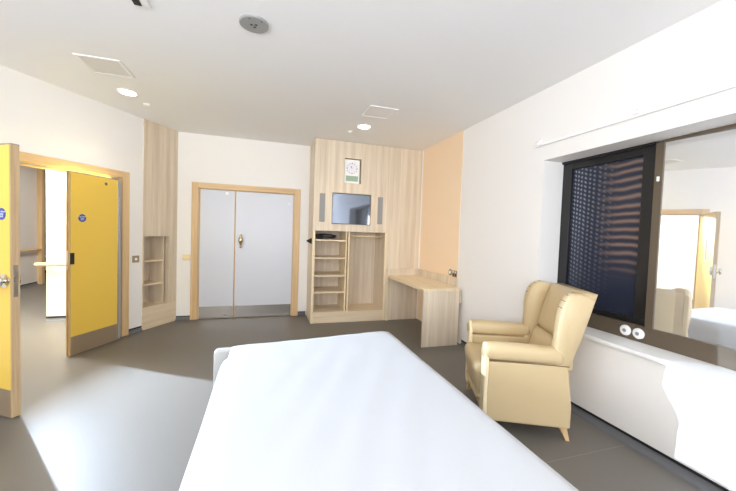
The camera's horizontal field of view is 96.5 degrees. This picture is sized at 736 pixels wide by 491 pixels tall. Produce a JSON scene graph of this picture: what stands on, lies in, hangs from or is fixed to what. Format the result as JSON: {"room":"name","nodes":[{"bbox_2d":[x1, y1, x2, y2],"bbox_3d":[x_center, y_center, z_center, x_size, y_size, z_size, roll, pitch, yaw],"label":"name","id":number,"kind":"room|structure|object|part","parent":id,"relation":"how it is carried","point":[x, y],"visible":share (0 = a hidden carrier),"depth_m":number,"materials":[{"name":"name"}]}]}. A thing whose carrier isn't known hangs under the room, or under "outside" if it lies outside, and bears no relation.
{"room":"hospital room","nodes":[
{"label":"hospital room","id":0,"kind":"room"},
{"bbox_2d":[20,165,36,284],"bbox_3d":[-6.297,-0.337,3.353,0.150,2.830,8.550,1,2,-17],"label":"wall","id":1,"kind":"structure","parent":0,"point":[28,175],"depth_m":7.16,"materials":[{"name":"white paint"}]},
{"bbox_2d":[20,282,38,288],"bbox_3d":[-6.279,1.041,3.529,0.050,0.066,8.350,1,2,-17],"label":"baseboard","id":2,"kind":"structure","parent":1,"relation":"attached to","point":[32,283],"depth_m":7.20,"materials":[{"name":"grey plastic"}]},
{"bbox_2d":[20,248,40,251],"bbox_3d":[-7.243,0.115,6.776,0.094,0.048,1.400,1,2,-17],"label":"handrail","id":3,"kind":"object","parent":1,"relation":"attached to","point":[34,249],"visible":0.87,"depth_m":7.11,"materials":[{"name":"brown wood"}]},
{"bbox_2d":[37,168,44,283],"bbox_3d":[-7.466,-0.521,7.483,0.120,2.810,0.100,1,2,-17],"label":"trim","id":4,"kind":"structure","parent":1,"relation":"attached to","point":[40,172],"depth_m":7.46,"materials":[{"name":"brown wood"}]},
{"bbox_2d":[44,173,45,255],"bbox_3d":[-9.025,-0.618,8.363,0.100,2.830,2.650,1,2,-17],"label":"wall","id":5,"kind":"structure","parent":0,"point":[44,173],"depth_m":9.49,"materials":[{"name":"white paint"}]},
{"bbox_2d":[46,170,65,315],"bbox_3d":[-3.804,-0.314,5.032,1.692,2.830,0.220,1,2,-17],"label":"wall","id":6,"kind":"structure","parent":0,"point":[55,180],"depth_m":4.72,"materials":[{"name":"white paint"}]},
{"bbox_2d":[34,263,65,265],"bbox_3d":[-4.109,0.276,4.801,1.185,0.048,0.094,1,2,-17],"label":"handrail","id":7,"kind":"object","parent":6,"relation":"attached to","point":[35,264],"visible":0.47,"depth_m":4.64,"materials":[{"name":"brown wood"}]},
{"bbox_2d":[45,316,65,321],"bbox_3d":[-4.026,1.068,4.888,1.242,0.066,0.050,1,2,-17],"label":"baseboard","id":8,"kind":"structure","parent":6,"relation":"attached to","point":[48,318],"depth_m":4.75,"materials":[{"name":"grey plastic"}]},
{"bbox_2d":[0,65,142,328],"bbox_3d":[-3.518,-0.236,3.210,0.360,2.830,3.841,3,2,15],"label":"wall","id":9,"kind":"structure","parent":0,"point":[41,117],"depth_m":3.62,"materials":[{"name":"white paint"}]},
{"bbox_2d":[0,143,20,417],"bbox_3d":[-2.999,0.242,2.444,1.012,1.953,0.126,3,2,15],"label":"door","id":10,"kind":"structure","parent":9,"relation":"in","point":[10,278],"depth_m":2.34,"materials":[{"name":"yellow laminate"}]},
{"bbox_3d":[-2.583,0.251,2.302,0.104,0.104,0.063,3,2,15],"label":"knob","id":11,"kind":"part","parent":10,"relation":"part of","materials":[{"name":"silver metal"}]},
{"bbox_3d":[-3.035,1.115,2.479,0.979,0.200,0.002,3,2,15],"label":"kick plate","id":12,"kind":"part","parent":10,"relation":"part of","materials":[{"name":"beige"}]},
{"bbox_3d":[-2.509,0.253,2.343,0.002,0.227,0.024,3,2,15],"label":"lock plate","id":13,"kind":"part","parent":10,"relation":"part of","materials":[{"name":"silver metal"}]},
{"bbox_2d":[19,151,129,336],"bbox_3d":[-3.354,0.137,3.379,0.142,2.085,1.769,3,2,15],"label":"door frame","id":14,"kind":"structure","parent":9,"relation":"attached to","point":[25,159],"depth_m":4.11,"materials":[{"name":"brown wood"}]},
{"bbox_3d":[-3.262,-0.860,3.327,0.022,0.085,1.580,3,2,15],"label":"architrave","id":15,"kind":"part","parent":14,"relation":"part of","materials":[{"name":"brown wood"}]},
{"bbox_3d":[-3.082,0.116,4.174,0.022,2.085,0.094,3,2,15],"label":"architrave","id":16,"kind":"part","parent":14,"relation":"part of","materials":[{"name":"brown wood"}]},
{"bbox_2d":[66,171,120,355],"bbox_3d":[-3.126,0.188,3.753,0.108,1.954,0.623,2,2,9],"label":"door","id":17,"kind":"structure","parent":9,"relation":"in","point":[93,202],"depth_m":3.68,"materials":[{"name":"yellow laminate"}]},
{"bbox_3d":[-3.147,0.154,3.442,0.024,0.200,0.004,2,2,9],"label":"strike plate","id":18,"kind":"part","parent":17,"relation":"part of","materials":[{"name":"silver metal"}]},
{"bbox_3d":[-3.113,1.064,3.755,0.002,0.200,0.535,2,2,9],"label":"kick plate","id":19,"kind":"part","parent":17,"relation":"part of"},
{"bbox_2d":[132,255,138,262],"bbox_3d":[-3.051,0.178,4.321,0.012,0.090,0.096,3,2,15],"label":"light switch","id":20,"kind":"object","parent":9,"relation":"attached to","point":[134,258],"visible":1,"depth_m":4.31,"materials":[{"name":"silver"}]},
{"bbox_2d":[129,326,142,334],"bbox_3d":[-3.066,1.121,4.347,0.050,0.066,0.193,3,2,15],"label":"baseboard","id":21,"kind":"structure","parent":9,"relation":"attached to","point":[138,329],"depth_m":4.35,"materials":[{"name":"grey plastic"}]},
{"bbox_2d":[176,132,310,315],"bbox_3d":[-0.900,-0.236,5.610,4.200,2.830,0.120,1,2,-17],"label":"wall","id":22,"kind":"structure","parent":0,"point":[201,157],"depth_m":5.13,"materials":[{"name":"white paint"}]},
{"bbox_2d":[175,315,189,320],"bbox_3d":[-2.819,1.105,4.991,0.195,0.066,0.050,1,2,-17],"label":"baseboard","id":23,"kind":"structure","parent":22,"relation":"attached to","point":[178,318],"depth_m":5.00,"materials":[{"name":"grey plastic"}]},
{"bbox_2d":[182,254,189,259],"bbox_3d":[-2.752,0.178,4.981,0.104,0.084,0.024,1,2,-17],"label":"light switch","id":24,"kind":"object","parent":22,"relation":"attached to","point":[185,256],"visible":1,"depth_m":4.97,"materials":[{"name":"beige plastic"}]},
{"bbox_2d":[198,189,235,318],"bbox_3d":[-2.359,0.140,5.141,0.504,2.002,0.050,1,2,-17],"label":"door","id":25,"kind":"structure","parent":22,"relation":"in","point":[217,207],"depth_m":5.12,"materials":[{"name":"grey wood"}]},
{"bbox_3d":[-2.383,1.045,5.154,0.486,0.185,0.003,1,2,-17],"label":"kick plate","id":26,"kind":"part","parent":25,"relation":"part of","materials":[{"name":"silver metal"}]},
{"bbox_2d":[190,182,300,319],"bbox_3d":[-1.935,0.104,5.285,1.617,2.105,0.120,1,2,-17],"label":"door frame","id":27,"kind":"structure","parent":22,"relation":"attached to","point":[196,186],"depth_m":5.09,"materials":[{"name":"brown wood"}]},
{"bbox_3d":[-2.648,0.090,5.011,0.091,2.105,0.020,1,2,-17],"label":"architrave","id":28,"kind":"part","parent":27,"relation":"part of","materials":[{"name":"brown wood"}]},
{"bbox_3d":[-1.885,-0.903,5.199,1.435,0.085,0.020,1,2,-17],"label":"architrave","id":29,"kind":"part","parent":27,"relation":"part of","materials":[{"name":"brown wood"}]},
{"bbox_3d":[-1.192,0.123,5.463,0.091,2.105,0.020,1,2,-17],"label":"architrave","id":30,"kind":"part","parent":27,"relation":"part of","materials":[{"name":"brown wood"}]},
{"bbox_2d":[233,191,293,316],"bbox_3d":[-1.678,0.157,5.314,0.891,2.002,0.123,1,2,-17],"label":"door","id":31,"kind":"structure","parent":22,"relation":"in","point":[263,221],"depth_m":5.32,"materials":[{"name":"grey wood"}]},
{"bbox_3d":[-2.006,-0.070,5.177,0.075,0.230,0.076,1,2,-17],"label":"pull handle","id":32,"kind":"part","parent":31,"relation":"part of","materials":[{"name":"gold metal"}]},
{"bbox_3d":[-1.713,1.060,5.362,0.873,0.185,0.003,1,2,-17],"label":"kick plate","id":33,"kind":"part","parent":31,"relation":"part of","materials":[{"name":"silver metal"}]},
{"bbox_2d":[298,311,304,315],"bbox_3d":[-1.115,1.144,5.521,0.125,0.066,0.050,1,2,-17],"label":"baseboard","id":34,"kind":"structure","parent":22,"relation":"attached to","point":[300,313],"depth_m":5.53,"materials":[{"name":"grey plastic"}]},
{"bbox_2d":[0,273,699,490],"bbox_3d":[-2.911,1.233,3.717,9.100,0.100,15.700,1,2,-17],"label":"floor","id":35,"kind":"structure","parent":0,"point":[126,413],"depth_m":2.51,"materials":[{"name":"plastic"}]},
{"bbox_2d":[142,119,177,329],"bbox_3d":[-3.088,-0.277,4.704,0.317,2.830,0.557,3,2,15],"label":"bookcase","id":36,"kind":"object","parent":35,"relation":"on","point":[160,143],"visible":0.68,"depth_m":4.73,"materials":[{"name":"brown wood"}]},
{"bbox_3d":[-3.271,0.342,4.708,0.015,1.000,0.438,3,2,15],"label":"panel","id":37,"kind":"part","parent":36,"relation":"part of","materials":[{"name":"brown wood"}]},
{"bbox_3d":[-3.155,0.539,4.649,0.255,0.020,0.347,3,2,15],"label":"shelf","id":38,"kind":"part","parent":36,"relation":"part of","materials":[{"name":"brown wood"}]},
{"bbox_3d":[-3.144,0.209,4.637,0.255,0.020,0.347,3,2,15],"label":"shelf","id":39,"kind":"part","parent":36,"relation":"part of","materials":[{"name":"brown wood"}]},
{"bbox_3d":[-3.142,0.843,4.686,0.288,0.020,0.407,3,2,15],"label":"shelf","id":40,"kind":"part","parent":36,"relation":"part of","materials":[{"name":"brown wood"}]},
{"bbox_3d":[-2.987,0.990,4.713,0.018,0.305,0.557,3,2,15],"label":"plinth panel","id":41,"kind":"part","parent":36,"relation":"part of","materials":[{"name":"brown wood"}]},
{"bbox_3d":[-2.922,-0.907,4.642,0.018,1.555,0.557,3,2,15],"label":"panel","id":42,"kind":"part","parent":36,"relation":"part of","materials":[{"name":"brown wood"}]},
{"bbox_3d":[-3.078,0.343,4.874,0.294,1.000,0.018,3,2,15],"label":"panel","id":43,"kind":"part","parent":36,"relation":"part of","materials":[{"name":"brown wood"}]},
{"bbox_2d":[213,347,231,386],"bbox_3d":[-0.143,1.050,1.471,1.265,0.622,1.935,1,2,-17],"label":"bed","id":44,"kind":"object","parent":35,"relation":"on","point":[220,354],"visible":0.16,"depth_m":2.15,"materials":[{"name":"white fabric"}]},
{"bbox_2d":[179,331,578,490],"bbox_3d":[-0.103,0.896,1.544,1.316,0.341,2.185,1,2,-17],"label":"sheet","id":45,"kind":"object","parent":44,"relation":"on","point":[361,411],"visible":1,"depth_m":1.32,"materials":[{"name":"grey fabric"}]},
{"bbox_2d":[306,138,389,323],"bbox_3d":[-0.346,-0.207,5.427,1.200,2.825,0.539,1,2,-17],"label":"wardrobe","id":46,"kind":"object","parent":35,"relation":"on","point":[346,272],"visible":0.97,"depth_m":5.28,"materials":[{"name":"brown wood"}]},
{"bbox_3d":[-0.910,-0.220,5.256,0.020,2.825,0.530,1,2,-17],"label":"panel","id":47,"kind":"part","parent":46,"relation":"part of","materials":[{"name":"brown wood"}]},
{"bbox_2d":[319,193,324,221],"bbox_3d":[-0.699,-0.580,5.020,0.085,0.435,0.005,1,2,-17],"label":"speaker grille","id":48,"kind":"object","parent":46,"relation":"attached to","point":[321,195],"depth_m":5.02,"materials":[{"name":"grey fabric"}]},
{"bbox_2d":[315,233,335,238],"bbox_3d":[-0.688,-0.153,5.344,0.351,0.087,0.205,1,2,-17],"label":"cable bundle","id":49,"kind":"object","parent":46,"relation":"on","point":[320,236],"visible":1,"depth_m":5.27,"materials":[{"name":"black plastic"}]},
{"bbox_2d":[314,271,344,276],"bbox_3d":[-0.681,0.463,5.360,0.510,0.022,0.506,1,2,-17],"label":"shelf","id":50,"kind":"object","parent":46,"relation":"attached to","point":[316,273],"depth_m":5.26,"materials":[{"name":"brown wood"}]},
{"bbox_2d":[314,286,344,293],"bbox_3d":[-0.690,0.723,5.370,0.510,0.022,0.506,1,2,-17],"label":"shelf","id":51,"kind":"object","parent":46,"relation":"attached to","point":[317,289],"depth_m":5.31,"materials":[{"name":"brown wood"}]},
{"bbox_2d":[315,239,345,240],"bbox_3d":[-0.662,-0.091,5.340,0.510,0.022,0.506,1,2,-17],"label":"shelf","id":52,"kind":"object","parent":46,"relation":"attached to","point":[315,239],"depth_m":5.12,"materials":[{"name":"brown wood"}]},
{"bbox_2d":[315,255,345,258],"bbox_3d":[-0.671,0.186,5.350,0.510,0.022,0.506,1,2,-17],"label":"shelf","id":53,"kind":"object","parent":46,"relation":"attached to","point":[316,256],"depth_m":5.21,"materials":[{"name":"brown wood"}]},
{"bbox_3d":[-0.445,0.389,5.701,1.160,1.263,0.012,1,2,-17],"label":"panel","id":54,"kind":"part","parent":46,"relation":"part of","materials":[{"name":"brown wood"}]},
{"bbox_3d":[-0.390,1.045,5.476,1.160,0.027,0.534,1,2,-17],"label":"panel","id":55,"kind":"part","parent":46,"relation":"part of","materials":[{"name":"brown wood"}]},
{"bbox_2d":[331,193,370,224],"bbox_3d":[-0.266,-0.572,5.196,0.622,0.477,0.034,1,2,-17],"label":"television","id":56,"kind":"object","parent":46,"relation":"attached to","point":[353,209],"visible":0.95,"depth_m":5.18,"materials":[{"name":"black"}]},
{"bbox_3d":[-0.246,-0.912,5.157,1.200,1.390,0.020,1,2,-17],"label":"panel","id":57,"kind":"part","parent":46,"relation":"part of","materials":[{"name":"brown wood"}]},
{"bbox_2d":[344,159,359,183],"bbox_3d":[-0.253,-1.163,5.174,0.244,0.367,0.034,1,2,-17],"label":"clock","id":58,"kind":"object","parent":46,"relation":"attached to","point":[352,167],"visible":0.93,"depth_m":5.16,"materials":[{"name":"white plastic"}]},
{"bbox_3d":[-0.042,-0.148,5.398,0.595,0.028,0.028,1,2,-17],"label":"hanging rail","id":59,"kind":"part","parent":46,"relation":"part of","materials":[{"name":"brown wood"}]},
{"bbox_3d":[0.216,-0.195,5.606,0.020,2.825,0.530,1,2,-17],"label":"panel","id":60,"kind":"part","parent":46,"relation":"part of","materials":[{"name":"brown wood"}]},
{"bbox_2d":[377,197,382,223],"bbox_3d":[0.195,-0.559,5.298,0.085,0.435,0.005,1,2,-17],"label":"speaker grille","id":61,"kind":"object","parent":46,"relation":"attached to","point":[379,199],"depth_m":5.29,"materials":[{"name":"grey fabric"}]},
{"bbox_2d":[385,269,460,347],"bbox_3d":[0.767,0.841,4.851,0.569,0.850,1.328,1,2,-17],"label":"desk","id":62,"kind":"object","parent":35,"relation":"on","point":[441,294],"visible":1,"depth_m":4.25,"materials":[{"name":"brown wood"}]},
{"bbox_3d":[0.930,0.940,4.225,0.513,0.710,0.028,1,2,-17],"label":"panel","id":63,"kind":"part","parent":62,"relation":"part of","materials":[{"name":"brown wood"}]},
{"bbox_2d":[465,280,597,440],"bbox_3d":[1.237,0.838,2.668,0.822,1.052,0.772,2,2,7],"label":"armchair","id":64,"kind":"object","parent":35,"relation":"on","point":[516,372],"visible":0.96,"depth_m":2.33,"materials":[{"name":"beige leather"}]},
{"bbox_3d":[0.930,0.971,3.026,0.030,0.575,0.124,2,2,7],"label":"arm","id":65,"kind":"part","parent":64,"relation":"part of","materials":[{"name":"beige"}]},
{"bbox_2d":[465,342,482,397],"bbox_3d":[1.155,1.025,2.685,0.668,0.285,0.502,2,2,7],"label":"seat cushion","id":66,"kind":"object","parent":64,"relation":"on","point":[473,354],"depth_m":2.62,"materials":[{"name":"beige leather"}]},
{"bbox_3d":[0.851,0.992,2.409,0.030,0.575,0.124,2,2,7],"label":"arm","id":67,"kind":"part","parent":64,"relation":"part of","materials":[{"name":"beige leather"}]},
{"bbox_3d":[1.181,0.748,2.990,0.532,0.123,0.134,2,2,7],"label":"arm","id":68,"kind":"part","parent":64,"relation":"part of","materials":[{"name":"beige leather"}]},
{"bbox_3d":[1.218,1.026,2.991,0.580,0.450,0.112,2,2,7],"label":"panel","id":69,"kind":"part","parent":64,"relation":"part of","materials":[{"name":"beige leather"}]},
{"bbox_3d":[1.101,0.769,2.366,0.532,0.123,0.134,2,2,7],"label":"arm","id":70,"kind":"part","parent":64,"relation":"part of","materials":[{"name":"beige leather"}]},
{"bbox_3d":[1.139,1.047,2.374,0.580,0.450,0.112,2,2,7],"label":"panel","id":71,"kind":"part","parent":64,"relation":"part of","materials":[{"name":"beige leather"}]},
{"bbox_2d":[528,325,552,345],"bbox_3d":[1.446,0.827,2.641,0.172,0.230,0.530,2,2,7],"label":"lumbar cushion","id":72,"kind":"object","parent":64,"relation":"on","point":[537,334],"depth_m":2.73,"materials":[{"name":"beige leather"}]},
{"bbox_2d":[538,283,597,345],"bbox_3d":[1.553,0.523,2.617,0.207,0.377,0.550,2,2,7],"label":"chair backrest","id":73,"kind":"object","parent":64,"relation":"on","point":[550,296],"depth_m":2.70,"materials":[{"name":"beige leather"}]},
{"bbox_2d":[0,0,721,172],"bbox_3d":[-2.810,-1.693,3.607,9.100,0.100,15.700,1,2,-17],"label":"ceiling","id":74,"kind":"structure","parent":0,"point":[448,67],"depth_m":2.63,"materials":[{"name":"white paint"}]},
{"bbox_2d":[72,53,135,78],"bbox_3d":[-2.345,-1.598,2.944,0.340,0.008,0.350,1,2,-17],"label":"ceiling vent","id":75,"kind":"object","parent":74,"relation":"in","point":[98,65],"visible":1,"depth_m":2.92,"materials":[{"name":"white metal"}]},
{"bbox_2d":[116,88,138,96],"bbox_3d":[-2.559,-1.627,3.500,0.196,0.008,0.196,1,2,-17],"label":"recessed light","id":76,"kind":"object","parent":74,"relation":"in","point":[127,92],"visible":1,"depth_m":3.49,"materials":[{"name":"white plastic"}]},
{"bbox_2d":[119,90,135,95],"bbox_3d":[-2.558,-1.628,3.500,0.151,0.003,0.151,1,2,-17],"label":"diffuser","id":77,"kind":"object","parent":76,"relation":"attached to","point":[125,92],"depth_m":3.50,"materials":[{"name":"beige plastic"}]},
{"bbox_2d":[128,0,150,8],"bbox_3d":[-1.411,-1.527,1.965,0.115,0.014,0.300,1,2,-17],"label":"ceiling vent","id":78,"kind":"object","parent":74,"relation":"in","point":[142,3],"visible":1,"depth_m":2.07,"materials":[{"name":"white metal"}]},
{"bbox_2d":[239,14,268,33],"bbox_3d":[-0.781,-1.514,2.253,0.194,0.018,0.194,1,2,-17],"label":"smoke detector","id":79,"kind":"object","parent":74,"relation":"attached to","point":[252,23],"visible":1,"depth_m":2.23,"materials":[{"name":"grey plastic"}]},
{"bbox_2d":[357,124,370,128],"bbox_3d":[-0.052,-1.573,4.362,0.196,0.008,0.196,1,2,-17],"label":"recessed light","id":80,"kind":"object","parent":74,"relation":"in","point":[361,126],"visible":1,"depth_m":4.34,"materials":[{"name":"white plastic"}]},
{"bbox_2d":[358,125,369,128],"bbox_3d":[-0.052,-1.574,4.362,0.151,0.003,0.151,1,2,-17],"label":"diffuser","id":81,"kind":"object","parent":80,"relation":"attached to","point":[359,126],"depth_m":4.35,"materials":[{"name":"beige plastic"}]},
{"bbox_2d":[362,105,398,119],"bbox_3d":[0.136,-1.546,3.832,0.335,0.008,0.345,1,2,-17],"label":"access hatch","id":82,"kind":"object","parent":74,"relation":"attached to","point":[379,112],"visible":1,"depth_m":3.82,"materials":[{"name":"white metal"}]},
{"bbox_2d":[384,147,422,319],"bbox_3d":[0.508,-0.188,5.697,0.587,2.825,0.530,1,2,-17],"label":"wall panel","id":83,"kind":"object","parent":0,"point":[405,165],"visible":0.89,"depth_m":5.44,"materials":[{"name":"brown wood"}]},
{"bbox_2d":[417,130,463,320],"bbox_3d":[1.050,-0.146,4.986,0.004,2.830,1.190,1,2,-17],"label":"wall","id":84,"kind":"structure","parent":0,"point":[442,161],"depth_m":4.88,"materials":[{"name":"beige paint"}]},
{"bbox_2d":[416,150,423,318],"bbox_3d":[0.871,-0.172,5.538,0.012,2.830,0.030,1,2,-17],"label":"trim","id":85,"kind":"structure","parent":84,"relation":"attached to","point":[423,150],"depth_m":5.52,"materials":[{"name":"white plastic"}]},
{"bbox_2d":[452,270,456,277],"bbox_3d":[1.182,0.388,4.492,0.014,0.090,0.110,1,2,-17],"label":"wall socket","id":86,"kind":"object","parent":84,"relation":"attached to","point":[454,273],"visible":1,"depth_m":4.49,"materials":[{"name":"silver metal"}]},
{"bbox_2d":[457,0,735,490],"bbox_3d":[2.207,0.011,1.863,0.360,2.830,8.890,1,2,-17],"label":"wall","id":87,"kind":"structure","parent":0,"point":[511,189],"depth_m":2.54,"materials":[{"name":"white paint"}]},
{"bbox_2d":[459,340,729,490],"bbox_3d":[2.223,1.427,1.019,0.050,0.066,6.900,1,2,-17],"label":"baseboard","id":88,"kind":"structure","parent":87,"relation":"attached to","point":[683,472],"depth_m":2.19,"materials":[{"name":"grey plastic"}]},
{"bbox_2d":[534,82,735,147],"bbox_3d":[1.996,-0.916,1.936,0.039,0.066,2.600,1,2,-17],"label":"track","id":89,"kind":"object","parent":87,"relation":"attached to","point":[637,112],"visible":1,"depth_m":2.27,"materials":[{"name":"white plastic"}]},
{"bbox_2d":[557,123,735,370],"bbox_3d":[2.252,0.006,2.031,0.155,1.490,2.445,1,2,-17],"label":"window","id":90,"kind":"structure","parent":87,"relation":"in","point":[649,229],"depth_m":2.35,"materials":[{"name":"black glass"}]},
{"bbox_3d":[1.903,-0.133,3.147,0.065,1.320,0.095,1,2,-17],"label":"sash","id":91,"kind":"part","parent":90,"relation":"part of","materials":[{"name":"black metal"}]},
{"bbox_3d":[2.002,-0.077,2.812,0.004,1.240,0.610,1,2,-17],"label":"pane","id":92,"kind":"part","parent":90,"relation":"part of","materials":[{"name":"blue glass"}]},
{"bbox_3d":[2.028,-0.736,2.788,0.065,0.080,0.610,1,2,-17],"label":"sash","id":93,"kind":"part","parent":90,"relation":"part of","materials":[{"name":"black"}]},
{"bbox_3d":[1.984,0.565,2.837,0.065,0.045,0.800,1,2,-17],"label":"sash","id":94,"kind":"part","parent":90,"relation":"part of","materials":[{"name":"black"}]},
{"bbox_3d":[2.002,0.659,2.562,0.018,0.080,0.080,1,2,-17],"label":"knob","id":95,"kind":"part","parent":90,"relation":"part of","materials":[{"name":"white plastic"}]},
{"bbox_3d":[2.030,0.663,2.472,0.018,0.080,0.080,1,2,-17],"label":"knob","id":96,"kind":"part","parent":90,"relation":"part of","materials":[{"name":"white plastic"}]},
{"bbox_3d":[2.111,-0.100,2.475,0.065,1.320,0.095,1,2,-17],"label":"sash","id":97,"kind":"part","parent":90,"relation":"part of","materials":[{"name":"black metal"}]},
{"bbox_3d":[2.214,0.688,2.052,0.085,0.125,2.445,1,2,-17],"label":"rail","id":98,"kind":"part","parent":90,"relation":"part of","materials":[{"name":"brown metal"}]},
{"bbox_3d":[2.362,-0.028,1.648,0.006,1.345,1.530,1,2,-20],"label":"mirrored pane","id":99,"kind":"part","parent":90,"relation":"part of","materials":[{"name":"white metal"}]},
{"bbox_3d":[2.389,-0.708,1.591,0.085,0.022,1.590,1,2,-17],"label":"rail","id":100,"kind":"part","parent":90,"relation":"part of","materials":[{"name":"brown metal"}]},
{"bbox_2d":[583,327,735,388],"bbox_3d":[2.061,0.759,2.018,0.265,0.030,2.465,1,2,-17],"label":"window sill","id":101,"kind":"structure","parent":87,"relation":"attached to","point":[724,376],"depth_m":2.16,"materials":[{"name":"white stone"}]}
]}

